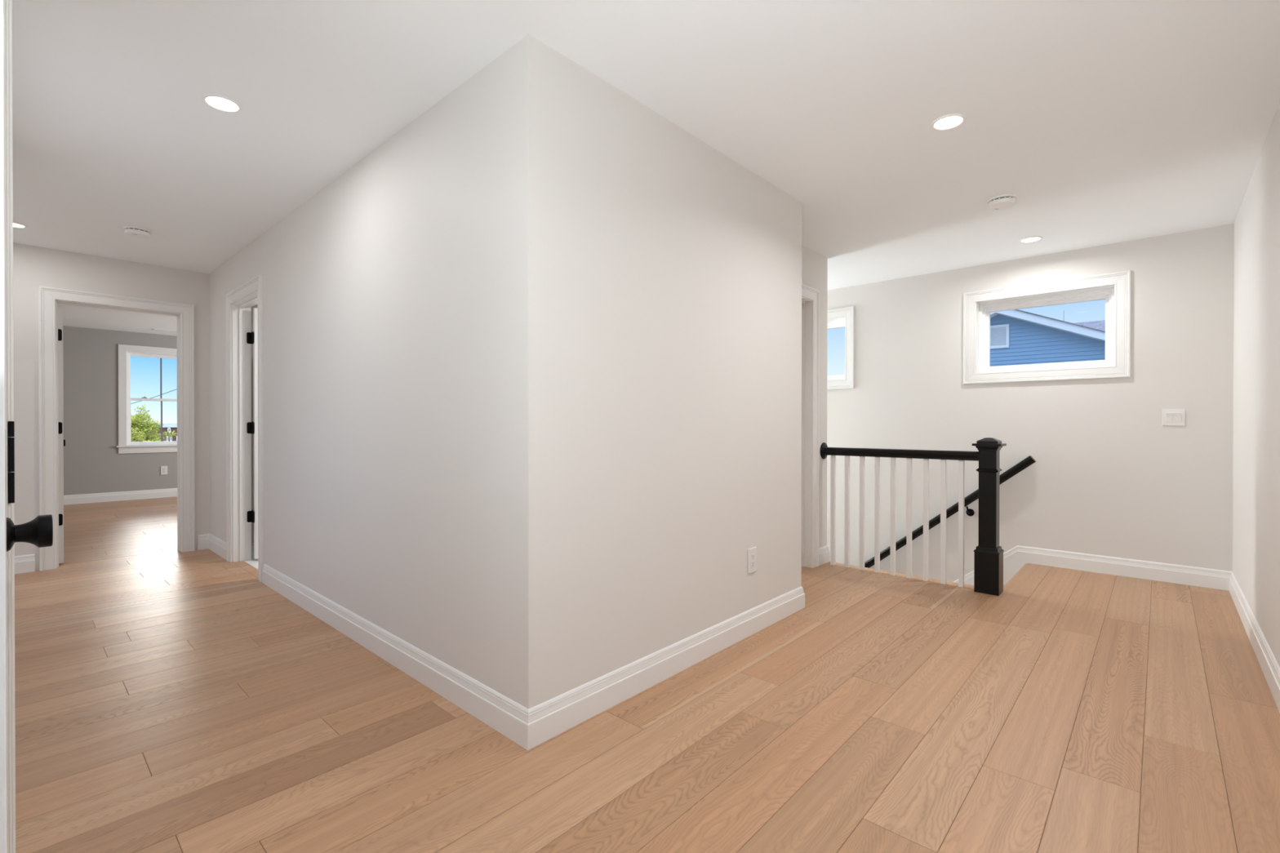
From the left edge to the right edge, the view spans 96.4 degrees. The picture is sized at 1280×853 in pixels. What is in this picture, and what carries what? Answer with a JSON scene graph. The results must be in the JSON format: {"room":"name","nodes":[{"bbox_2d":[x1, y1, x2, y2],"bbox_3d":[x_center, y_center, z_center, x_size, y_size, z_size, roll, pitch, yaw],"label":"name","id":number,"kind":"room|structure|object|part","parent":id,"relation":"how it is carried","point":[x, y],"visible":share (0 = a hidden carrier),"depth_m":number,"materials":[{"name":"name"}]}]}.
{"room":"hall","nodes":[
{"label":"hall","id":0,"kind":"room"},
{"bbox_2d":[62,325,177,495],"bbox_3d":[-7.055,1.395,8.838,0.200,5.540,4.800,0,0,42],"label":"wall","id":1,"kind":"structure","parent":0,"point":[93,464],"depth_m":8.07,"materials":[{"name":"paint"}]},
{"bbox_2d":[63,488,177,505],"bbox_3d":[-6.981,1.000,8.757,0.016,0.129,4.780,0,0,42],"label":"baseboard","id":2,"kind":"structure","parent":1,"relation":"attached to","point":[171,492],"depth_m":8.21,"materials":[{"name":"paint"}]},
{"bbox_2d":[115,344,177,453],"bbox_3d":[-7.206,-0.397,8.622,0.235,1.569,1.036,0,0,42],"label":"window","id":3,"kind":"structure","parent":1,"relation":"in","point":[125,446],"depth_m":8.36,"materials":[{"name":"paint"}]},
{"bbox_3d":[-7.239,-0.732,8.651,0.035,0.695,0.782,0,0,42],"label":"sash","id":4,"kind":"part","parent":3,"relation":"part of","materials":[{"name":"white plastic"}]},
{"bbox_3d":[-7.210,-0.073,8.627,0.035,0.694,0.782,0,0,42],"label":"sash","id":5,"kind":"part","parent":3,"relation":"part of","materials":[{"name":"white plastic"}]},
{"bbox_2d":[160,466,167,475],"bbox_3d":[-7.139,0.658,8.585,0.010,0.129,0.080,0,0,42],"label":"outlet","id":6,"kind":"object","parent":1,"relation":"attached to","point":[163,468],"visible":1,"depth_m":8.58,"materials":[{"name":"white plastic"}]},
{"bbox_2d":[13,242,257,571],"bbox_3d":[-3.770,-0.107,5.241,0.130,2.500,5.700,0,0,42],"label":"wall","id":7,"kind":"structure","parent":0,"point":[33,266],"depth_m":4.46,"materials":[{"name":"paint"}]},
{"bbox_2d":[14,554,35,573],"bbox_3d":[-5.086,1.024,3.690,0.016,0.129,1.628,0,0,42],"label":"baseboard","id":8,"kind":"structure","parent":7,"relation":"attached to","point":[23,563],"depth_m":4.25,"materials":[{"name":"paint"}]},
{"bbox_2d":[57,305,65,564],"bbox_3d":[-4.826,0.061,4.743,0.755,2.030,0.152,0,0,39],"label":"door","id":9,"kind":"structure","parent":7,"relation":"in","point":[60,409],"depth_m":4.50,"materials":[{"name":"paint"}]},
{"bbox_2d":[38,285,195,570],"bbox_3d":[-4.252,0.013,4.694,0.152,2.144,0.937,0,0,42],"label":"door frame","id":10,"kind":"structure","parent":7,"relation":"attached to","point":[47,295],"depth_m":4.52,"materials":[{"name":"paint"}]},
{"bbox_2d":[209,33,555,709],"bbox_3d":[-2.110,-0.099,3.611,4.780,2.500,0.120,0,0,42],"label":"wall","id":11,"kind":"structure","parent":0,"point":[409,302],"depth_m":2.44,"materials":[{"name":"paint"}]},
{"bbox_2d":[197,533,226,559],"bbox_3d":[-3.612,1.020,4.839,0.652,0.129,0.089,0,0,42],"label":"baseboard","id":12,"kind":"structure","parent":11,"relation":"attached to","point":[209,541],"depth_m":4.96,"materials":[{"name":"paint"}]},
{"bbox_2d":[226,274,263,582],"bbox_3d":[-2.946,0.011,4.361,0.923,2.151,0.150,0,0,42],"label":"door frame","id":13,"kind":"structure","parent":11,"relation":"attached to","point":[241,309],"depth_m":4.59,"materials":[{"name":"paint"}]},
{"bbox_2d":[246,307,257,559],"bbox_3d":[-2.878,0.056,4.878,0.774,2.030,0.097,0,0,-45],"label":"door","id":14,"kind":"structure","parent":11,"relation":"in","point":[251,337],"depth_m":4.63,"materials":[{"name":"paint"}]},
{"bbox_2d":[262,564,804,750],"bbox_3d":[-0.818,1.026,3.723,3.044,0.129,2.049,0,0,42],"label":"baseboard","id":15,"kind":"structure","parent":11,"relation":"attached to","point":[530,728],"depth_m":2.43,"materials":[{"name":"paint"}]},
{"bbox_2d":[12,0,1279,336],"bbox_3d":[-2.619,-1.416,5.125,11.740,0.120,7.325,0,0,42],"label":"ceiling","id":16,"kind":"structure","parent":0,"point":[1107,122],"depth_m":2.40,"materials":[{"name":"paint"}]},
{"bbox_2d":[13,222,27,228],"bbox_3d":[-4.190,-1.348,3.821,0.140,0.006,0.140,0,0,42],"label":"recessed light","id":17,"kind":"object","parent":16,"relation":"in","point":[15,224],"visible":0.53,"depth_m":3.84,"materials":[{"name":"white plastic"}]},
{"bbox_2d":[123,226,151,238],"bbox_3d":[-3.449,-1.327,3.930,0.148,0.048,0.148,0,0,-23],"label":"smoke detector","id":18,"kind":"object","parent":16,"relation":"attached to","point":[132,231],"visible":1,"depth_m":3.89,"materials":[{"name":"white plastic"}]},
{"bbox_3d":[-3.449,-1.346,3.930,0.148,0.010,0.148,0,0,-23],"label":"plate","id":19,"kind":"part","parent":18,"relation":"part of","materials":[{"name":"white plastic"}]},
{"bbox_2d":[152,328,177,333],"bbox_3d":[-6.757,-1.368,8.200,0.160,0.008,0.330,0,0,42],"label":"ceiling vent","id":20,"kind":"object","parent":16,"relation":"in","point":[157,330],"visible":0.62,"depth_m":8.18,"materials":[{"name":"white plastic"}]},
{"bbox_2d":[200,93,242,113],"bbox_3d":[-1.735,-1.340,2.378,0.140,0.006,0.140,0,0,42],"label":"recessed light","id":21,"kind":"object","parent":16,"relation":"in","point":[218,102],"visible":1,"depth_m":2.37,"materials":[{"name":"white plastic"}]},
{"bbox_2d":[930,113,966,131],"bbox_3d":[1.359,-1.339,2.522,0.140,0.006,0.140,0,0,42],"label":"recessed light","id":22,"kind":"object","parent":16,"relation":"in","point":[948,122],"visible":1,"depth_m":2.52,"materials":[{"name":"white plastic"}]},
{"bbox_2d":[986,194,1017,209],"bbox_3d":[2.140,-1.322,3.386,0.148,0.048,0.148,0,0,-8],"label":"smoke detector","id":23,"kind":"object","parent":16,"relation":"attached to","point":[1005,201],"visible":1,"depth_m":3.35,"materials":[{"name":"white plastic"}]},
{"bbox_3d":[2.140,-1.340,3.386,0.148,0.010,0.148,0,0,-8],"label":"plate","id":24,"kind":"part","parent":23,"relation":"part of","materials":[{"name":"white plastic"}]},
{"bbox_2d":[1018,235,1042,243],"bbox_3d":[2.815,-1.345,4.124,0.140,0.006,0.140,0,0,42],"label":"recessed light","id":25,"kind":"object","parent":16,"relation":"in","point":[1030,239],"visible":1,"depth_m":4.12,"materials":[{"name":"white plastic"}]},
{"bbox_2d":[14,496,1279,852],"bbox_3d":[-2.668,1.204,5.025,11.620,0.240,7.095,0,0,42],"label":"floor","id":26,"kind":"structure","parent":0,"point":[67,685],"depth_m":2.06,"materials":[{"name":"brown wood"}]},
{"bbox_2d":[4,0,15,852],"bbox_3d":[-1.268,-0.117,1.084,0.075,2.440,0.112,0,0,42],"label":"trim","id":27,"kind":"structure","parent":26,"relation":"on","point":[10,423],"depth_m":1.10,"materials":[{"name":"paint"}]},
{"bbox_3d":[-1.208,0.068,1.100,0.006,0.157,0.008,0,0,42],"label":"strike plate","id":28,"kind":"part","parent":27,"relation":"part of","materials":[{"name":"black metal"}]},
{"bbox_2d":[0,0,53,852],"bbox_3d":[-0.941,-0.117,0.864,0.640,2.425,0.093,0,0,42],"label":"door","id":29,"kind":"structure","parent":27,"relation":"attached to","point":[38,531],"depth_m":0.64,"materials":[{"name":"paint"}]},
{"bbox_3d":[-1.120,0.195,1.056,0.059,0.059,0.050,0,0,42],"label":"knob","id":30,"kind":"part","parent":29,"relation":"part of","materials":[{"name":"black metal"}]},
{"bbox_2d":[830,455,835,565],"bbox_3d":[1.520,0.657,4.507,0.030,0.864,0.030,0,0,42],"label":"baluster","id":31,"kind":"object","parent":26,"relation":"on","point":[833,466],"visible":1,"depth_m":4.50,"materials":[{"name":"paint"}]},
{"bbox_2d":[844,455,849,568],"bbox_3d":[1.604,0.658,4.431,0.030,0.864,0.030,0,0,42],"label":"baluster","id":32,"kind":"object","parent":26,"relation":"on","point":[846,560],"visible":1,"depth_m":4.42,"materials":[{"name":"paint"}]},
{"bbox_2d":[859,456,864,570],"bbox_3d":[1.689,0.658,4.353,0.030,0.864,0.030,0,0,42],"label":"baluster","id":33,"kind":"object","parent":26,"relation":"on","point":[861,458],"visible":1,"depth_m":4.34,"materials":[{"name":"paint"}]},
{"bbox_2d":[874,457,879,573],"bbox_3d":[1.773,0.658,4.277,0.030,0.864,0.030,0,0,42],"label":"baluster","id":34,"kind":"object","parent":26,"relation":"on","point":[877,494],"visible":0.99,"depth_m":4.27,"materials":[{"name":"paint"}]},
{"bbox_2d":[889,457,895,575],"bbox_3d":[1.857,0.659,4.201,0.030,0.864,0.030,0,0,42],"label":"baluster","id":35,"kind":"object","parent":26,"relation":"on","point":[892,548],"visible":1,"depth_m":4.19,"materials":[{"name":"paint"}]},
{"bbox_2d":[826,561,973,588],"bbox_3d":[1.928,1.104,4.203,1.177,0.026,0.094,0,0,42],"label":"trim","id":36,"kind":"structure","parent":26,"relation":"on","point":[828,562],"depth_m":4.18,"materials":[{"name":"brown wood"}]},
{"bbox_2d":[906,457,911,578],"bbox_3d":[1.941,0.659,4.125,0.030,0.864,0.030,0,0,42],"label":"baluster","id":37,"kind":"object","parent":26,"relation":"on","point":[908,506],"visible":1,"depth_m":4.11,"materials":[{"name":"paint"}]},
{"bbox_2d":[923,458,928,581],"bbox_3d":[2.023,0.660,4.049,0.030,0.864,0.030,0,0,42],"label":"baluster","id":38,"kind":"object","parent":26,"relation":"on","point":[926,461],"visible":1,"depth_m":4.04,"materials":[{"name":"paint"}]},
{"bbox_2d":[940,459,946,584],"bbox_3d":[2.106,0.660,3.974,0.030,0.864,0.030,0,0,42],"label":"baluster","id":39,"kind":"object","parent":26,"relation":"on","point":[943,462],"visible":0.99,"depth_m":3.96,"materials":[{"name":"paint"}]},
{"bbox_2d":[958,460,964,587],"bbox_3d":[2.189,0.660,3.899,0.030,0.864,0.030,0,0,42],"label":"baluster","id":40,"kind":"object","parent":26,"relation":"on","point":[961,463],"visible":0.99,"depth_m":3.89,"materials":[{"name":"paint"}]},
{"bbox_2d":[972,437,1006,595],"bbox_3d":[2.308,0.583,3.786,0.166,1.020,0.166,0,0,42],"label":"newel post","id":41,"kind":"object","parent":26,"relation":"on","point":[988,555],"visible":1,"depth_m":3.74,"materials":[{"name":"black wood"}]},
{"bbox_2d":[820,442,978,461],"bbox_3d":[1.871,0.196,4.196,1.098,0.133,0.133,0,0,42],"label":"handrail","id":42,"kind":"object","parent":41,"relation":"attached to","point":[825,451],"visible":0.99,"depth_m":4.14,"materials":[{"name":"black wood"}]},
{"bbox_3d":[2.308,0.809,3.787,0.147,0.036,0.147,0,0,42],"label":"moulding","id":43,"kind":"part","parent":41,"relation":"part of","materials":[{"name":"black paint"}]},
{"bbox_2d":[555,50,801,696],"bbox_3d":[0.292,-0.099,2.790,0.120,2.490,1.896,0,0,42],"label":"wall","id":44,"kind":"structure","parent":0,"point":[678,265],"depth_m":2.47,"materials":[{"name":"paint"}]},
{"bbox_2d":[747,546,756,573],"bbox_3d":[0.595,0.708,3.030,0.010,0.129,0.080,0,0,42],"label":"outlet","id":45,"kind":"object","parent":44,"relation":"attached to","point":[752,553],"visible":1,"depth_m":3.02,"materials":[{"name":"white plastic"}]},
{"bbox_2d":[751,553,755,567],"bbox_3d":[0.598,0.708,3.028,0.002,0.067,0.033,0,0,42],"label":"receptacle","id":46,"kind":"object","parent":45,"relation":"attached to","point":[753,555],"depth_m":3.03,"materials":[{"name":"white plastic"}]},
{"bbox_2d":[801,245,827,548],"bbox_3d":[1.054,-0.100,4.201,0.120,2.500,1.217,0,0,42],"label":"wall","id":47,"kind":"structure","parent":0,"point":[814,265],"depth_m":4.54,"materials":[{"name":"paint"}]},
{"bbox_2d":[801,297,812,568],"bbox_3d":[1.017,0.054,4.161,0.120,2.072,0.798,0,0,42],"label":"door frame","id":48,"kind":"structure","parent":47,"relation":"attached to","point":[806,304],"depth_m":4.43,"materials":[{"name":"paint"}]},
{"bbox_2d":[801,284,819,568],"bbox_3d":[1.069,0.017,4.112,0.022,2.148,0.950,0,0,42],"label":"door frame","id":49,"kind":"structure","parent":47,"relation":"attached to","point":[807,292],"depth_m":4.42,"materials":[{"name":"paint"}]},
{"bbox_2d":[818,545,829,565],"bbox_3d":[1.444,1.024,4.572,0.066,0.129,0.184,0,0,42],"label":"baseboard","id":50,"kind":"structure","parent":47,"relation":"attached to","point":[824,553],"depth_m":4.54,"materials":[{"name":"paint"}]},
{"bbox_2d":[826,223,1234,582],"bbox_3d":[2.081,1.239,5.658,5.480,5.190,0.230,0,0,42],"label":"wall","id":51,"kind":"structure","parent":0,"point":[1107,477],"depth_m":4.42,"materials":[{"name":"paint"}]},
{"bbox_2d":[826,306,854,389],"bbox_3d":[1.726,-0.763,5.948,1.092,0.789,0.238,0,0,42],"label":"window","id":52,"kind":"structure","parent":51,"relation":"in","point":[840,317],"depth_m":5.55,"materials":[{"name":"paint"}]},
{"bbox_3d":[1.768,-0.763,5.995,0.910,0.607,0.110,0,0,42],"label":"frame","id":53,"kind":"part","parent":52,"relation":"part of","materials":[{"name":"white plastic"}]},
{"bbox_2d":[858,455,1036,568],"bbox_3d":[1.836,1.636,5.662,3.450,2.828,0.094,0,0,42],"label":"stair handrail","id":54,"kind":"object","parent":51,"relation":"attached to","point":[1029,460],"visible":0.35,"depth_m":4.85,"materials":[{"name":"black wood"}]},
{"bbox_2d":[1003,563,1027,589],"bbox_3d":[2.760,1.106,4.186,0.046,0.027,0.999,0,0,42],"label":"trim","id":55,"kind":"structure","parent":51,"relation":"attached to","point":[1025,564],"depth_m":4.18,"materials":[{"name":"brown wood"}]},
{"bbox_2d":[963,270,1130,384],"bbox_3d":[3.225,-0.746,4.586,1.079,0.775,0.238,0,0,42],"label":"window","id":56,"kind":"structure","parent":51,"relation":"in","point":[1114,288],"depth_m":4.50,"materials":[{"name":"paint"}]},
{"bbox_3d":[3.268,-0.746,4.633,0.897,0.593,0.110,0,0,42],"label":"frame","id":57,"kind":"part","parent":56,"relation":"part of","materials":[{"name":"white plastic"}]},
{"bbox_2d":[953,545,1232,591],"bbox_3d":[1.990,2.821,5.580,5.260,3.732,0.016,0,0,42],"label":"baseboard","id":58,"kind":"structure","parent":51,"relation":"attached to","point":[1015,558],"depth_m":4.21,"materials":[{"name":"paint"}]},
{"bbox_2d":[1162,408,1185,426],"bbox_3d":[3.724,-0.063,3.995,0.118,0.116,0.015,0,0,42],"label":"light switch","id":59,"kind":"object","parent":51,"relation":"attached to","point":[1171,417],"visible":1,"depth_m":4.00,"materials":[{"name":"white plastic"}]},
{"bbox_2d":[1232,101,1279,666],"bbox_3d":[2.080,-0.093,1.665,0.120,2.490,5.675,0,0,42],"label":"wall","id":60,"kind":"structure","parent":0,"point":[1256,286],"depth_m":2.79,"materials":[{"name":"paint"}]},
{"bbox_2d":[1228,572,1279,712],"bbox_3d":[2.057,1.037,1.746,0.016,0.129,5.558,0,0,42],"label":"baseboard","id":61,"kind":"structure","parent":60,"relation":"attached to","point":[1269,666],"depth_m":2.71,"materials":[{"name":"paint"}]},
{"label":"outside","id":62,"kind":"structure","parent":0,"visible":0},
{"bbox_2d":[130,388,177,404],"bbox_3d":[-20.221,-1.458,24.102,9.554,2.595,0.140,0,0,14],"label":"overhead wire","id":63,"kind":"object","parent":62,"point":[176,388],"visible":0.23,"depth_m":24.21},
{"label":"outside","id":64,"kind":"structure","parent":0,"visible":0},
{"bbox_3d":[-13.879,3.652,135.835,320.000,0.300,340.000,0,0,42],"label":"ground","id":65,"kind":"structure","parent":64,"visible":0},
{"bbox_2d":[130,404,176,441],"bbox_3d":[-23.792,1.435,26.838,3.142,5.092,3.199,0,0,42],"label":"tree","id":66,"kind":"object","parent":65,"relation":"on","point":[140,427],"visible":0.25,"depth_m":26.86,"materials":[{"name":"green plant"}]},
{"bbox_2d":[152,423,177,441],"bbox_3d":[-40.700,1.773,55.280,7.620,4.135,9.800,0,0,42],"label":"house","id":67,"kind":"structure","parent":65,"relation":"on","point":[167,427],"depth_m":49.91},
{"bbox_2d":[990,309,1105,366],"bbox_3d":[13.322,0.277,19.802,9.980,7.504,9.760,0,0,42],"label":"house","id":68,"kind":"structure","parent":65,"relation":"on","point":[1017,337],"depth_m":15.81,"materials":[{"name":"blue"}]},
{"bbox_3d":[11.505,-2.303,21.470,4.950,2.310,9.720,0,0,42],"label":"roof trim","id":69,"kind":"part","parent":68,"relation":"part of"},
{"bbox_2d":[990,324,1008,348],"bbox_3d":[10.333,-2.589,16.498,0.522,0.668,0.045,0,0,42],"label":"gable vent","id":70,"kind":"object","parent":68,"relation":"attached to","point":[999,333],"depth_m":16.47,"materials":[{"name":"white plastic"}]},
{"bbox_3d":[15.169,-2.287,18.142,4.950,2.310,9.720,0,0,42],"label":"roof trim","id":71,"kind":"part","parent":68,"relation":"part of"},
{"bbox_2d":[1062,310,1105,331],"bbox_3d":[27.364,-1.318,30.791,21.000,10.614,12.000,0,0,42],"label":"house","id":72,"kind":"structure","parent":65,"relation":"on","point":[1100,325],"depth_m":32.02,"materials":[{"name":"grey"}]}
]}

